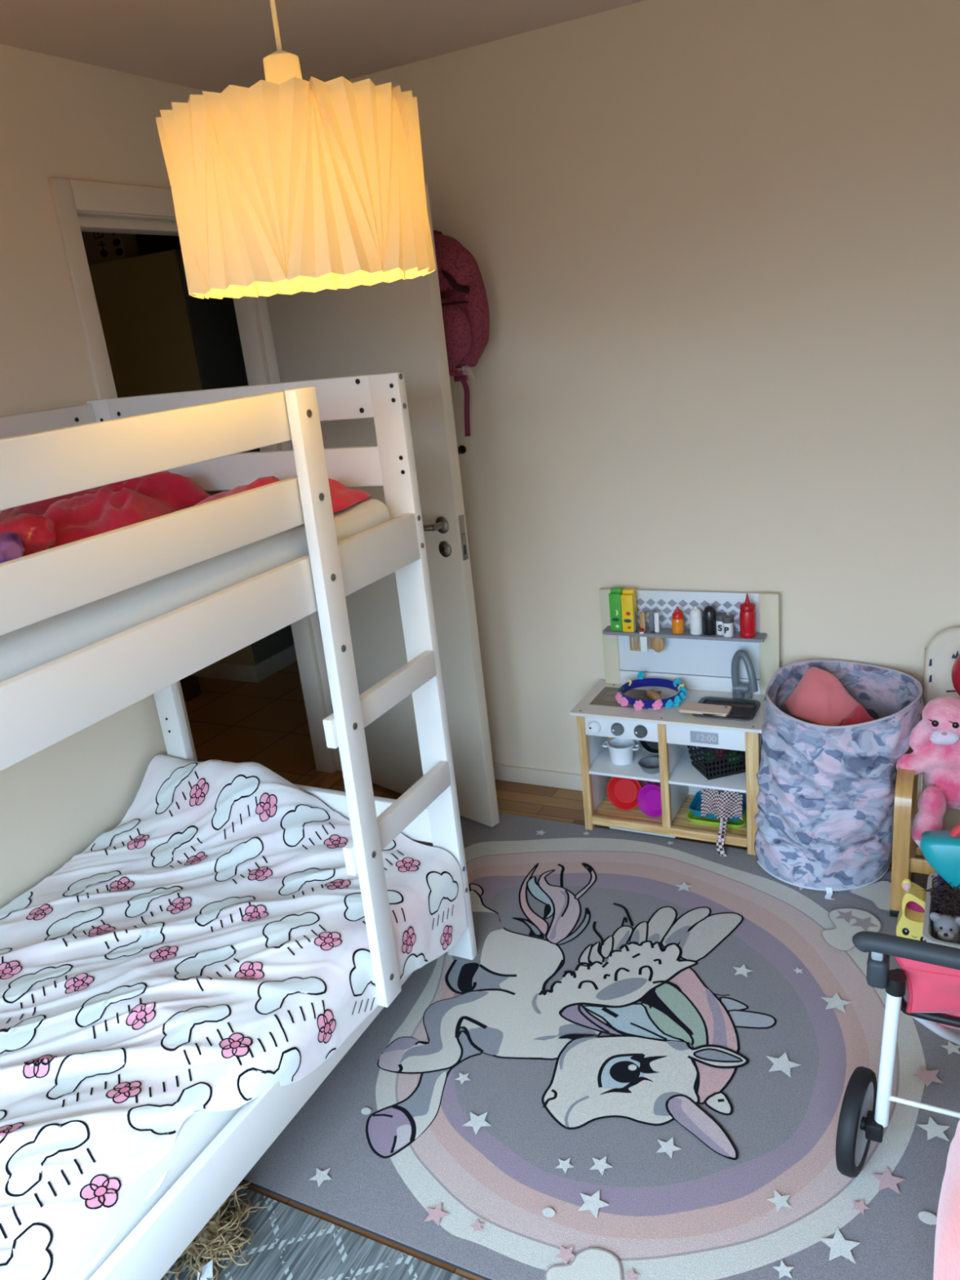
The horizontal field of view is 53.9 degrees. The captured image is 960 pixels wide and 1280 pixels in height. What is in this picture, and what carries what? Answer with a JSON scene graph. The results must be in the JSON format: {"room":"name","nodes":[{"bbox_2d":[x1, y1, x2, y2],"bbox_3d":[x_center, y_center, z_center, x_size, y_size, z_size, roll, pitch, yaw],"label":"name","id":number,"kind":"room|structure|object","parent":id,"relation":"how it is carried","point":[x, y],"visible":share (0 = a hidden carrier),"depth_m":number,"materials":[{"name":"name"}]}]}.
{"room":"bedroom","nodes":[
{"label":"bedroom","id":0,"kind":"room"},
{"bbox_2d":[0,43,204,909],"bbox_3d":[-1.456,0.003,1.978,0.120,2.470,3.630,3,21,27],"label":"wall","id":1,"kind":"structure","parent":0,"point":[60,117],"depth_m":2.46,"materials":[{"name":"beige paint"}]},
{"bbox_2d":[48,177,197,761],"bbox_3d":[-0.794,-0.335,3.081,0.014,2.080,0.860,3,21,27],"label":"trim","id":2,"kind":"structure","parent":1,"relation":"attached to","point":[69,196],"depth_m":2.53,"materials":[{"name":"beige paint"}]},
{"bbox_2d":[76,210,342,773],"bbox_3d":[-0.852,-0.312,3.121,0.125,2.025,0.780,3,21,27],"label":"trim","id":3,"kind":"structure","parent":1,"relation":"attached to","point":[252,315],"depth_m":3.25,"materials":[{"name":"beige paint"}]},
{"bbox_2d":[266,182,499,826],"bbox_3d":[-0.332,-0.363,3.122,0.789,1.970,0.159,11,25,42],"label":"door","id":4,"kind":"structure","parent":1,"relation":"in","point":[396,326],"depth_m":2.99,"materials":[{"name":"beige paint"}]},
{"bbox_2d":[299,769,343,789],"bbox_3d":[-0.739,0.639,3.431,0.130,0.012,0.740,3,21,27],"label":"floor","id":5,"kind":"structure","parent":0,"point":[322,780],"depth_m":3.66,"materials":[{"name":"brown wood"}]},
{"bbox_2d":[0,0,645,93],"bbox_3d":[-0.121,-1.152,0.900,3.357,0.100,3.780,3,21,27],"label":"ceiling","id":6,"kind":"structure","parent":0,"point":[211,46],"depth_m":2.42,"materials":[{"name":"beige paint"}]},
{"bbox_2d":[155,0,435,299],"bbox_3d":[-0.287,-0.860,1.328,0.372,0.682,0.372,3,21,27],"label":"pendant lamp","id":7,"kind":"object","parent":6,"relation":"hanging from","point":[284,183],"visible":1,"depth_m":1.25,"materials":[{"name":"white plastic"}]},
{"bbox_2d":[184,660,929,1279],"bbox_3d":[-0.597,0.640,3.560,6.150,0.100,6.220,3,21,27],"label":"floor","id":8,"kind":"structure","parent":0,"point":[264,722],"depth_m":4.10,"materials":[{"name":"wood"}]},
{"bbox_2d":[179,675,201,701],"bbox_3d":[-1.959,0.214,4.990,1.180,0.100,0.100,3,21,27],"label":"plinth","id":9,"kind":"object","parent":8,"relation":"on","point":[190,686],"visible":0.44,"depth_m":4.71,"materials":[{"name":"brown wood"}]},
{"bbox_2d":[88,249,297,682],"bbox_3d":[-1.533,-0.925,5.121,1.099,2.080,0.841,3,21,27],"label":"tall cabinet","id":10,"kind":"object","parent":8,"relation":"on","point":[160,338],"visible":0.12,"depth_m":4.46,"materials":[{"name":"brown"}]},
{"bbox_2d":[81,231,139,265],"bbox_3d":[-1.729,-1.948,4.611,0.257,0.209,0.302,3,21,27],"label":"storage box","id":11,"kind":"object","parent":10,"relation":"on","point":[100,247],"visible":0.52,"depth_m":4.49,"materials":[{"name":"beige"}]},
{"bbox_2d":[0,371,477,1279],"bbox_3d":[-0.977,0.451,1.639,1.002,1.530,2.122,3,21,27],"label":"bunk bed","id":12,"kind":"object","parent":8,"relation":"on","point":[203,436],"visible":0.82,"depth_m":1.72,"materials":[{"name":"white wood"}]},
{"bbox_2d":[45,1104,244,1279],"bbox_3d":[-0.940,0.918,1.797,0.908,0.137,2.015,3,21,27],"label":"mattress","id":13,"kind":"object","parent":12,"relation":"on","point":[197,1132],"visible":0.07,"depth_m":1.55,"materials":[{"name":"white fabric"}]},
{"bbox_2d":[0,754,467,1279],"bbox_3d":[-0.938,0.861,1.802,0.991,0.409,2.003,3,21,27],"label":"blanket","id":14,"kind":"object","parent":13,"relation":"on","point":[209,949],"visible":0.94,"depth_m":2.04,"materials":[{"name":"white fabric"}]},
{"bbox_2d":[0,498,390,682],"bbox_3d":[-1.039,0.036,1.506,0.909,0.135,2.015,3,21,27],"label":"mattress","id":15,"kind":"object","parent":12,"relation":"on","point":[26,648],"visible":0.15,"depth_m":1.53,"materials":[{"name":"white"}]},
{"bbox_2d":[0,532,24,563],"bbox_3d":[-0.901,-0.153,1.728,0.125,0.077,0.135,3,21,27],"label":"stuffed toy","id":16,"kind":"object","parent":15,"relation":"on","point":[11,548],"visible":0.62,"depth_m":1.72,"materials":[{"name":"fabric"}]},
{"bbox_2d":[0,512,57,555],"bbox_3d":[-0.883,-0.199,1.833,0.117,0.089,0.125,3,21,27],"label":"cushion","id":17,"kind":"object","parent":15,"relation":"on","point":[37,533],"visible":0.66,"depth_m":1.80,"materials":[{"name":"red fabric"}]},
{"bbox_2d":[0,471,210,548],"bbox_3d":[-0.884,-0.322,2.171,0.480,0.100,0.533,3,21,27],"label":"blanket","id":18,"kind":"object","parent":15,"relation":"on","point":[82,514],"visible":0.78,"depth_m":2.06,"materials":[{"name":"fabric"}]},
{"bbox_2d":[191,475,371,513],"bbox_3d":[-0.479,-0.310,2.056,0.417,0.063,0.359,3,21,27],"label":"dress","id":19,"kind":"object","parent":15,"relation":"on","point":[343,497],"visible":0.16,"depth_m":2.08,"materials":[{"name":"red fabric"}]},
{"bbox_2d":[160,1185,469,1279],"bbox_3d":[-0.450,1.372,1.119,1.880,0.007,1.469,3,21,27],"label":"woven rug","id":20,"kind":"object","parent":8,"relation":"on","point":[288,1242],"visible":0.18,"depth_m":1.75,"materials":[{"name":"grey fabric"}]},
{"bbox_2d":[163,1180,271,1279],"bbox_3d":[-0.533,1.110,1.797,0.253,0.199,0.232,1,20,21],"label":"straw","id":21,"kind":"object","parent":20,"relation":"on","point":[214,1237],"visible":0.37,"depth_m":1.74,"materials":[{"name":"beige"}]},
{"bbox_2d":[241,812,959,1279],"bbox_3d":[0.390,0.877,2.321,2.260,0.015,1.583,3,21,27],"label":"rug","id":22,"kind":"object","parent":8,"relation":"on","point":[644,1060],"visible":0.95,"depth_m":2.05,"materials":[{"name":"grey carpet"}]},
{"bbox_2d":[569,587,780,855],"bbox_3d":[0.611,0.248,2.952,0.590,0.762,0.280,3,21,27],"label":"play kitchen","id":23,"kind":"object","parent":22,"relation":"on","point":[718,668],"depth_m":2.94,"materials":[{"name":"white wood"}]},
{"bbox_2d":[608,586,622,631],"bbox_3d":[0.439,-0.099,3.017,0.038,0.134,0.040,3,21,27],"label":"carton","id":24,"kind":"object","parent":23,"relation":"on","point":[615,601],"visible":0.87,"depth_m":3.00,"materials":[{"name":"green wood"}]},
{"bbox_2d":[612,609,619,627],"bbox_3d":[0.433,-0.068,3.008,0.026,0.060,0.001,3,21,27],"label":"print","id":25,"kind":"object","parent":24,"relation":"attached to","point":[614,619],"depth_m":3.01},
{"bbox_2d":[602,737,640,764],"bbox_3d":[0.459,0.361,3.058,0.124,0.063,0.092,3,21,27],"label":"pot","id":26,"kind":"object","parent":23,"relation":"on","point":[621,750],"visible":0.93,"depth_m":3.04,"materials":[{"name":"white metal"}]},
{"bbox_2d":[606,776,641,810],"bbox_3d":[0.476,0.497,3.097,0.122,0.119,0.042,3,21,27],"label":"plate","id":27,"kind":"object","parent":23,"relation":"on","point":[622,793],"visible":0.84,"depth_m":3.10,"materials":[{"name":"red plastic"}]},
{"bbox_2d":[589,686,661,709],"bbox_3d":[0.465,0.184,3.015,0.192,0.002,0.150,3,21,27],"label":"cooktop","id":28,"kind":"object","parent":23,"relation":"in","point":[604,697],"depth_m":3.03,"materials":[{"name":"grey"}]},
{"bbox_2d":[620,588,637,632],"bbox_3d":[0.473,-0.095,2.992,0.038,0.134,0.040,3,21,27],"label":"carton","id":29,"kind":"object","parent":23,"relation":"on","point":[628,602],"visible":1,"depth_m":2.98,"materials":[{"name":"yellow wood"}]},
{"bbox_2d":[623,611,631,628],"bbox_3d":[0.467,-0.062,2.984,0.026,0.057,0.001,3,21,27],"label":"print","id":30,"kind":"object","parent":29,"relation":"attached to","point":[627,620],"depth_m":2.98},
{"bbox_2d":[629,611,640,651],"bbox_3d":[0.492,-0.028,3.000,0.038,0.131,0.010,3,21,27],"label":"utensil","id":31,"kind":"object","parent":23,"relation":"in","point":[637,648],"visible":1,"depth_m":3.01,"materials":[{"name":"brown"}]},
{"bbox_2d":[639,612,647,652],"bbox_3d":[0.517,-0.025,2.986,0.022,0.132,0.010,3,21,27],"label":"utensil","id":32,"kind":"object","parent":23,"relation":"in","point":[643,640],"visible":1,"depth_m":2.98,"materials":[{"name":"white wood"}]},
{"bbox_2d":[636,779,654,787],"bbox_3d":[0.519,0.466,3.149,0.136,0.135,0.030,3,21,27],"label":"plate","id":33,"kind":"object","parent":23,"relation":"on","point":[642,783],"visible":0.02,"depth_m":3.15,"materials":[{"name":"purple plastic"}]},
{"bbox_2d":[638,740,658,754],"bbox_3d":[0.574,0.295,3.058,0.124,0.128,0.083,3,21,27],"label":"frying pan","id":34,"kind":"object","parent":23,"relation":"on","point":[651,747],"visible":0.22,"depth_m":3.07,"materials":[{"name":"grey plastic"}]},
{"bbox_2d":[638,756,659,773],"bbox_3d":[0.543,0.399,2.975,0.086,0.026,0.086,3,21,27],"label":"bowl","id":35,"kind":"object","parent":23,"relation":"on","point":[650,765],"visible":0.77,"depth_m":3.00,"materials":[{"name":"grey plastic"}]},
{"bbox_2d":[637,784,662,817],"bbox_3d":[0.558,0.515,3.034,0.108,0.106,0.036,7,22,35],"label":"plate","id":36,"kind":"object","parent":23,"relation":"on","point":[649,797],"visible":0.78,"depth_m":3.04,"materials":[{"name":"purple plastic"}]},
{"bbox_2d":[615,671,687,710],"bbox_3d":[0.537,0.162,2.961,0.226,0.070,0.170,2,20,25],"label":"headband","id":37,"kind":"object","parent":23,"relation":"on","point":[675,700],"visible":1,"depth_m":2.95,"materials":[{"name":"blue fabric"}]},
{"bbox_2d":[616,693,624,703],"bbox_3d":[0.446,0.184,2.972,0.033,0.033,0.020,3,21,27],"label":"flower","id":38,"kind":"object","parent":37,"relation":"on","point":[620,696],"depth_m":2.97,"materials":[{"name":"pink plastic"}]},
{"bbox_2d":[619,697,628,706],"bbox_3d":[0.453,0.193,2.953,0.033,0.033,0.020,3,21,27],"label":"flower","id":39,"kind":"object","parent":37,"relation":"on","point":[624,701],"depth_m":2.95,"materials":[{"name":"pink plastic"}]},
{"bbox_2d":[625,679,631,685],"bbox_3d":[0.478,0.138,3.038,0.024,0.023,0.014,3,21,27],"label":"flower","id":40,"kind":"object","parent":37,"relation":"on","point":[628,682],"depth_m":3.03,"materials":[{"name":"yellow plastic"}]},
{"bbox_2d":[633,699,644,710],"bbox_3d":[0.491,0.201,2.912,0.035,0.034,0.022,3,21,27],"label":"flower","id":41,"kind":"object","parent":37,"relation":"on","point":[638,704],"depth_m":2.91,"materials":[{"name":"pink plastic"}]},
{"bbox_2d":[636,671,644,679],"bbox_3d":[0.519,0.115,3.041,0.028,0.028,0.018,3,21,27],"label":"flower","id":42,"kind":"object","parent":37,"relation":"on","point":[640,676],"depth_m":3.04,"materials":[{"name":"teal plastic"}]},
{"bbox_2d":[652,698,662,710],"bbox_3d":[0.544,0.198,2.891,0.035,0.034,0.022,3,21,27],"label":"flower","id":43,"kind":"object","parent":37,"relation":"on","point":[656,704],"depth_m":2.89,"materials":[{"name":"pink plastic"}]},
{"bbox_2d":[665,699,673,708],"bbox_3d":[0.579,0.196,2.893,0.029,0.027,0.017,3,21,27],"label":"flower","id":44,"kind":"object","parent":37,"relation":"on","point":[668,703],"depth_m":2.89,"materials":[{"name":"teal plastic"}]},
{"bbox_2d":[671,695,681,706],"bbox_3d":[0.602,0.188,2.901,0.036,0.034,0.022,3,21,27],"label":"flower","id":45,"kind":"object","parent":37,"relation":"on","point":[676,700],"depth_m":2.90,"materials":[{"name":"teal plastic"}]},
{"bbox_2d":[672,678,681,686],"bbox_3d":[0.623,0.135,2.979,0.028,0.028,0.018,3,21,27],"label":"flower","id":46,"kind":"object","parent":37,"relation":"on","point":[677,682],"depth_m":2.98,"materials":[{"name":"teal plastic"}]},
{"bbox_2d":[677,683,685,689],"bbox_3d":[0.631,0.149,2.951,0.026,0.026,0.016,3,21,27],"label":"flower","id":47,"kind":"object","parent":37,"relation":"on","point":[680,686],"depth_m":2.95,"materials":[{"name":"yellow plastic"}]},
{"bbox_2d":[677,692,685,702],"bbox_3d":[0.620,0.177,2.915,0.034,0.032,0.021,3,21,27],"label":"flower","id":48,"kind":"object","parent":37,"relation":"on","point":[681,695],"depth_m":2.91,"materials":[{"name":"teal plastic"}]},
{"bbox_2d":[676,686,687,695],"bbox_3d":[0.629,0.163,2.932,0.034,0.032,0.021,3,21,27],"label":"flower","id":49,"kind":"object","parent":37,"relation":"on","point":[682,691],"depth_m":2.92,"materials":[{"name":"teal plastic"}]},
{"bbox_2d":[648,610,654,648],"bbox_3d":[0.545,-0.031,2.990,0.024,0.129,0.010,3,21,27],"label":"utensil","id":50,"kind":"object","parent":23,"relation":"in","point":[651,627],"visible":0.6,"depth_m":2.98,"materials":[{"name":"grey"}]},
{"bbox_2d":[644,780,660,786],"bbox_3d":[0.586,0.499,3.119,0.080,0.085,0.070,-9,18,-8],"label":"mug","id":51,"kind":"object","parent":23,"relation":"on","point":[658,784],"visible":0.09,"depth_m":3.10,"materials":[{"name":"purple plastic"}]},
{"bbox_2d":[646,688,661,700],"bbox_3d":[0.547,0.177,2.968,0.024,0.024,0.070,-9,18,-9],"label":"wooden block","id":52,"kind":"object","parent":23,"relation":"on","point":[651,694],"visible":0.76,"depth_m":2.96,"materials":[{"name":"brown wood"}]},
{"bbox_2d":[651,612,664,652],"bbox_3d":[0.558,-0.023,2.965,0.042,0.132,0.014,3,21,27],"label":"utensil","id":53,"kind":"object","parent":23,"relation":"in","point":[657,643],"visible":1,"depth_m":2.97,"materials":[{"name":"brown wood"}]},
{"bbox_2d":[569,680,764,733],"bbox_3d":[0.605,0.201,2.937,0.590,0.011,0.280,3,21,27],"label":"countertop","id":54,"kind":"structure","parent":23,"relation":"on","point":[670,716],"depth_m":2.89,"materials":[{"name":"white wood"}]},
{"bbox_2d":[671,606,684,634],"bbox_3d":[0.615,-0.064,2.932,0.039,0.084,0.039,3,21,27],"label":"bottle","id":55,"kind":"object","parent":23,"relation":"on","point":[677,620],"visible":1,"depth_m":2.92,"materials":[{"name":"orange plastic"}]},
{"bbox_2d":[602,625,766,642],"bbox_3d":[0.630,-0.020,2.943,0.505,0.011,0.064,3,21,27],"label":"spice shelf","id":56,"kind":"object","parent":23,"relation":"attached to","point":[665,631],"depth_m":2.91,"materials":[{"name":"grey paint"}]},
{"bbox_2d":[617,589,759,679],"bbox_3d":[0.651,-0.021,2.981,0.456,0.276,0.008,3,21,27],"label":"backsplash","id":57,"kind":"structure","parent":23,"relation":"attached to","point":[678,655],"depth_m":2.98,"materials":[{"name":"white wood"}]},
{"bbox_2d":[689,605,702,635],"bbox_3d":[0.665,-0.062,2.905,0.038,0.087,0.038,3,21,27],"label":"shaker bottle","id":58,"kind":"object","parent":23,"relation":"on","point":[695,615],"visible":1,"depth_m":2.89,"materials":[{"name":"white plastic"}]},
{"bbox_2d":[702,605,716,635],"bbox_3d":[0.704,-0.063,2.889,0.044,0.089,0.044,3,21,27],"label":"shaker bottle","id":59,"kind":"object","parent":23,"relation":"on","point":[709,626],"visible":1,"depth_m":2.87,"materials":[{"name":"black plastic"}]},
{"bbox_2d":[687,745,746,780],"bbox_3d":[0.747,0.345,2.921,0.184,0.114,0.143,-10,18,-11],"label":"basket","id":60,"kind":"object","parent":23,"relation":"on","point":[720,767],"visible":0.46,"depth_m":2.87,"materials":[{"name":"black plastic"}]},
{"bbox_2d":[702,751,717,760],"bbox_3d":[0.720,0.359,2.947,0.048,0.041,0.042,3,21,27],"label":"food","id":61,"kind":"object","parent":60,"relation":"in","point":[704,753],"visible":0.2,"depth_m":2.93,"materials":[{"name":"green plastic"}]},
{"bbox_2d":[712,749,727,757],"bbox_3d":[0.739,0.344,2.906,0.045,0.038,0.038,3,21,27],"label":"food","id":62,"kind":"object","parent":60,"relation":"in","point":[721,750],"visible":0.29,"depth_m":2.89,"materials":[{"name":"red plastic"}]},
{"bbox_2d":[724,751,741,764],"bbox_3d":[0.782,0.363,2.915,0.051,0.041,0.043,3,21,27],"label":"food","id":63,"kind":"object","parent":60,"relation":"in","point":[734,753],"visible":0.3,"depth_m":2.90,"materials":[{"name":"green plastic"}]},
{"bbox_2d":[686,808,746,828],"bbox_3d":[0.763,0.552,3.005,0.185,0.017,0.150,3,21,27],"label":"tray","id":64,"kind":"object","parent":23,"relation":"on","point":[690,815],"visible":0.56,"depth_m":2.96,"materials":[{"name":"green plastic"}]},
{"bbox_2d":[688,791,746,821],"bbox_3d":[0.762,0.529,3.000,0.172,0.025,0.135,3,21,27],"label":"tray","id":65,"kind":"object","parent":64,"relation":"on","point":[695,806],"visible":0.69,"depth_m":3.01,"materials":[{"name":"teal plastic"}]},
{"bbox_2d":[715,613,726,635],"bbox_3d":[0.736,-0.049,2.881,0.033,0.061,0.033,3,21,27],"label":"spice jar","id":66,"kind":"object","parent":23,"relation":"on","point":[718,616],"visible":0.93,"depth_m":2.87,"materials":[{"name":"white plastic"}]},
{"bbox_2d":[701,788,742,856],"bbox_3d":[0.731,0.555,2.882,0.126,0.177,0.103,3,21,27],"label":"checked cloth","id":67,"kind":"object","parent":23,"relation":"in","point":[726,805],"visible":1,"depth_m":2.88,"materials":[{"name":"multicoloured fabric"}]},
{"bbox_2d":[692,696,759,721],"bbox_3d":[0.746,0.233,2.855,0.181,0.061,0.151,3,21,27],"label":"sink","id":68,"kind":"object","parent":23,"relation":"in","point":[701,700],"depth_m":2.87,"materials":[{"name":"grey plastic"}]},
{"bbox_2d":[722,615,733,637],"bbox_3d":[0.751,-0.042,2.855,0.033,0.061,0.033,3,21,27],"label":"spice jar","id":69,"kind":"object","parent":23,"relation":"on","point":[727,620],"visible":1,"depth_m":2.84,"materials":[{"name":"white plastic"}]},
{"bbox_2d":[702,702,757,719],"bbox_3d":[0.743,0.211,2.804,0.150,0.010,0.092,2,20,25],"label":"baking tray","id":70,"kind":"object","parent":23,"relation":"on","point":[741,711],"visible":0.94,"depth_m":2.80,"materials":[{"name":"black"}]},
{"bbox_2d":[678,702,731,716],"bbox_3d":[0.673,0.206,2.822,0.149,0.010,0.062,3,21,27],"label":"phone","id":71,"kind":"object","parent":70,"relation":"on","point":[686,707],"visible":1,"depth_m":2.81,"materials":[{"name":"beige"}]},
{"bbox_2d":[731,649,758,698],"bbox_3d":[0.813,0.106,2.877,0.050,0.163,0.103,-17,21,-30],"label":"faucet","id":72,"kind":"object","parent":23,"relation":"on","point":[740,688],"depth_m":2.89,"materials":[{"name":"grey plastic"}]},
{"bbox_2d":[739,593,755,638],"bbox_3d":[0.801,-0.075,2.824,0.047,0.133,0.047,3,21,27],"label":"squeeze bottle","id":73,"kind":"object","parent":23,"relation":"on","point":[747,613],"visible":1,"depth_m":2.81,"materials":[{"name":"red plastic"}]},
{"bbox_2d":[754,659,924,899],"bbox_3d":[1.020,0.383,2.698,0.433,0.558,0.425,3,21,27],"label":"laundry basket","id":74,"kind":"object","parent":22,"relation":"on","point":[825,797],"visible":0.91,"depth_m":2.58,"materials":[{"name":"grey fabric"}]},
{"bbox_2d":[783,666,860,725],"bbox_3d":[0.969,0.158,2.677,0.196,0.110,0.222,-21,23,-38],"label":"pillow","id":75,"kind":"object","parent":74,"relation":"in","point":[819,698],"visible":0.94,"depth_m":2.65,"materials":[{"name":"pink fabric"}]},
{"bbox_2d":[813,703,875,725],"bbox_3d":[1.017,0.225,2.602,0.252,0.120,0.142,3,21,27],"label":"garment","id":76,"kind":"object","parent":74,"relation":"in","point":[859,715],"visible":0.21,"depth_m":2.56,"materials":[{"name":"red fabric"}]},
{"bbox_2d":[835,930,959,1177],"bbox_3d":[0.972,0.726,1.720,0.556,0.532,0.437,3,21,27],"label":"pushchair","id":77,"kind":"object","parent":22,"relation":"on","point":[931,971],"visible":1,"depth_m":1.68,"materials":[{"name":"white"}]},
{"bbox_2d":[896,878,927,942],"bbox_3d":[1.093,0.681,2.380,0.072,0.179,0.059,3,21,27],"label":"toy","id":78,"kind":"object","parent":22,"relation":"on","point":[910,919],"visible":0.9,"depth_m":2.37,"materials":[{"name":"yellow plastic"}]},
{"bbox_2d":[889,626,959,917],"bbox_3d":[1.344,0.357,2.488,0.432,0.682,0.446,3,21,27],"label":"armchair","id":79,"kind":"object","parent":22,"relation":"on","point":[941,652],"visible":0.6,"depth_m":2.53,"materials":[{"name":"brown wood"}]},
{"bbox_2d":[896,695,959,846],"bbox_3d":[1.224,0.330,2.432,0.276,0.373,0.228,3,21,27],"label":"plush animal","id":80,"kind":"object","parent":79,"relation":"on","point":[935,740],"visible":0.87,"depth_m":2.43},
{"bbox_2d":[918,806,959,850],"bbox_3d":[1.334,0.518,2.486,0.320,0.057,0.300,3,21,27],"label":"seat cushion","id":81,"kind":"object","parent":79,"relation":"on","point":[951,818],"depth_m":2.55,"materials":[{"name":"beige fabric"}]},
{"bbox_2d":[921,626,959,719],"bbox_3d":[1.403,0.167,2.580,0.345,0.394,0.117,3,21,27],"label":"cushion","id":82,"kind":"object","parent":79,"relation":"on","point":[940,654],"depth_m":2.61,"materials":[{"name":"beige fabric"}]},
{"bbox_2d":[951,653,959,695],"bbox_3d":[1.314,0.093,2.469,0.144,0.165,0.132,3,21,27],"label":"balloon","id":83,"kind":"object","parent":79,"relation":"on","point":[955,673],"visible":1,"depth_m":2.47,"materials":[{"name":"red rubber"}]},
{"bbox_2d":[922,872,959,948],"bbox_3d":[1.261,0.723,2.227,0.385,0.156,0.300,3,21,27],"label":"bin","id":84,"kind":"object","parent":22,"relation":"on","point":[928,931],"visible":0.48,"depth_m":2.26,"materials":[{"name":"grey plastic"}]},
{"bbox_2d":[921,875,959,917],"bbox_3d":[1.164,0.642,2.266,0.188,0.210,0.152,-4,18,7],"label":"doll","id":85,"kind":"object","parent":84,"relation":"in","point":[949,895],"visible":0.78,"depth_m":2.25,"materials":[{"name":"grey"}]},
{"bbox_2d":[920,823,959,890],"bbox_3d":[1.200,0.521,2.244,0.278,0.194,0.110,3,21,27],"label":"case","id":86,"kind":"object","parent":85,"relation":"on","point":[940,849],"visible":1,"depth_m":2.25,"materials":[{"name":"teal plastic"}]},
{"bbox_2d":[935,874,946,914],"bbox_3d":[1.153,0.650,2.355,0.025,0.162,0.026,3,21,27],"label":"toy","id":87,"kind":"object","parent":84,"relation":"in","point":[938,875],"visible":0.16,"depth_m":2.35,"materials":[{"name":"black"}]},
{"bbox_2d":[928,912,959,944],"bbox_3d":[1.107,0.697,2.237,0.063,0.104,0.059,-11,19,-13],"label":"toy","id":88,"kind":"object","parent":84,"relation":"in","point":[946,927],"visible":0.8,"depth_m":2.21,"materials":[{"name":"grey"}]},
{"bbox_2d":[933,1120,959,1279],"bbox_3d":[0.854,0.855,1.196,0.500,0.630,0.412,3,21,27],"label":"floor cushion","id":89,"kind":"object","parent":22,"relation":"on","point":[947,1239],"visible":1,"depth_m":1.24,"materials":[{"name":"pink fabric"}]},
{"bbox_2d":[608,826,675,838],"bbox_3d":[0.554,0.594,3.111,0.224,0.022,0.148,3,21,27],"label":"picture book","id":90,"kind":"object","parent":8,"relation":"on","point":[611,828],"visible":0.09,"depth_m":3.05,"materials":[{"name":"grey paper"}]},
{"bbox_2d":[348,0,959,791],"bbox_3d":[0.828,-0.528,2.812,3.357,2.470,0.150,3,21,27],"label":"wall","id":91,"kind":"structure","parent":0,"point":[714,245],"depth_m":2.68,"materials":[{"name":"beige paint"}]},
{"bbox_2d":[457,444,466,453],"bbox_3d":[-0.067,-0.631,3.140,0.028,0.029,0.040,3,21,27],"label":"wall hook","id":92,"kind":"object","parent":91,"relation":"attached to","point":[462,449],"visible":0.84,"depth_m":3.15,"materials":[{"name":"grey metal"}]},
{"bbox_2d":[493,763,582,791],"bbox_3d":[0.902,0.541,3.091,3.070,0.062,0.014,3,21,27],"label":"baseboard","id":93,"kind":"structure","parent":91,"relation":"attached to","point":[573,781],"depth_m":3.44,"materials":[{"name":"beige paint"}]},
{"bbox_3d":[-0.136,-1.257,2.933,0.028,0.029,0.040,3,21,27],"label":"wall hook","id":94,"kind":"object","parent":91,"relation":"attached to","visible":0},
{"bbox_2d":[433,230,489,436],"bbox_3d":[-0.118,-0.931,2.903,0.291,0.631,0.246,3,21,27],"label":"backpack","id":95,"kind":"object","parent":94,"relation":"hanging from","point":[464,299],"visible":0.52,"depth_m":2.79,"materials":[{"name":"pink fabric"}]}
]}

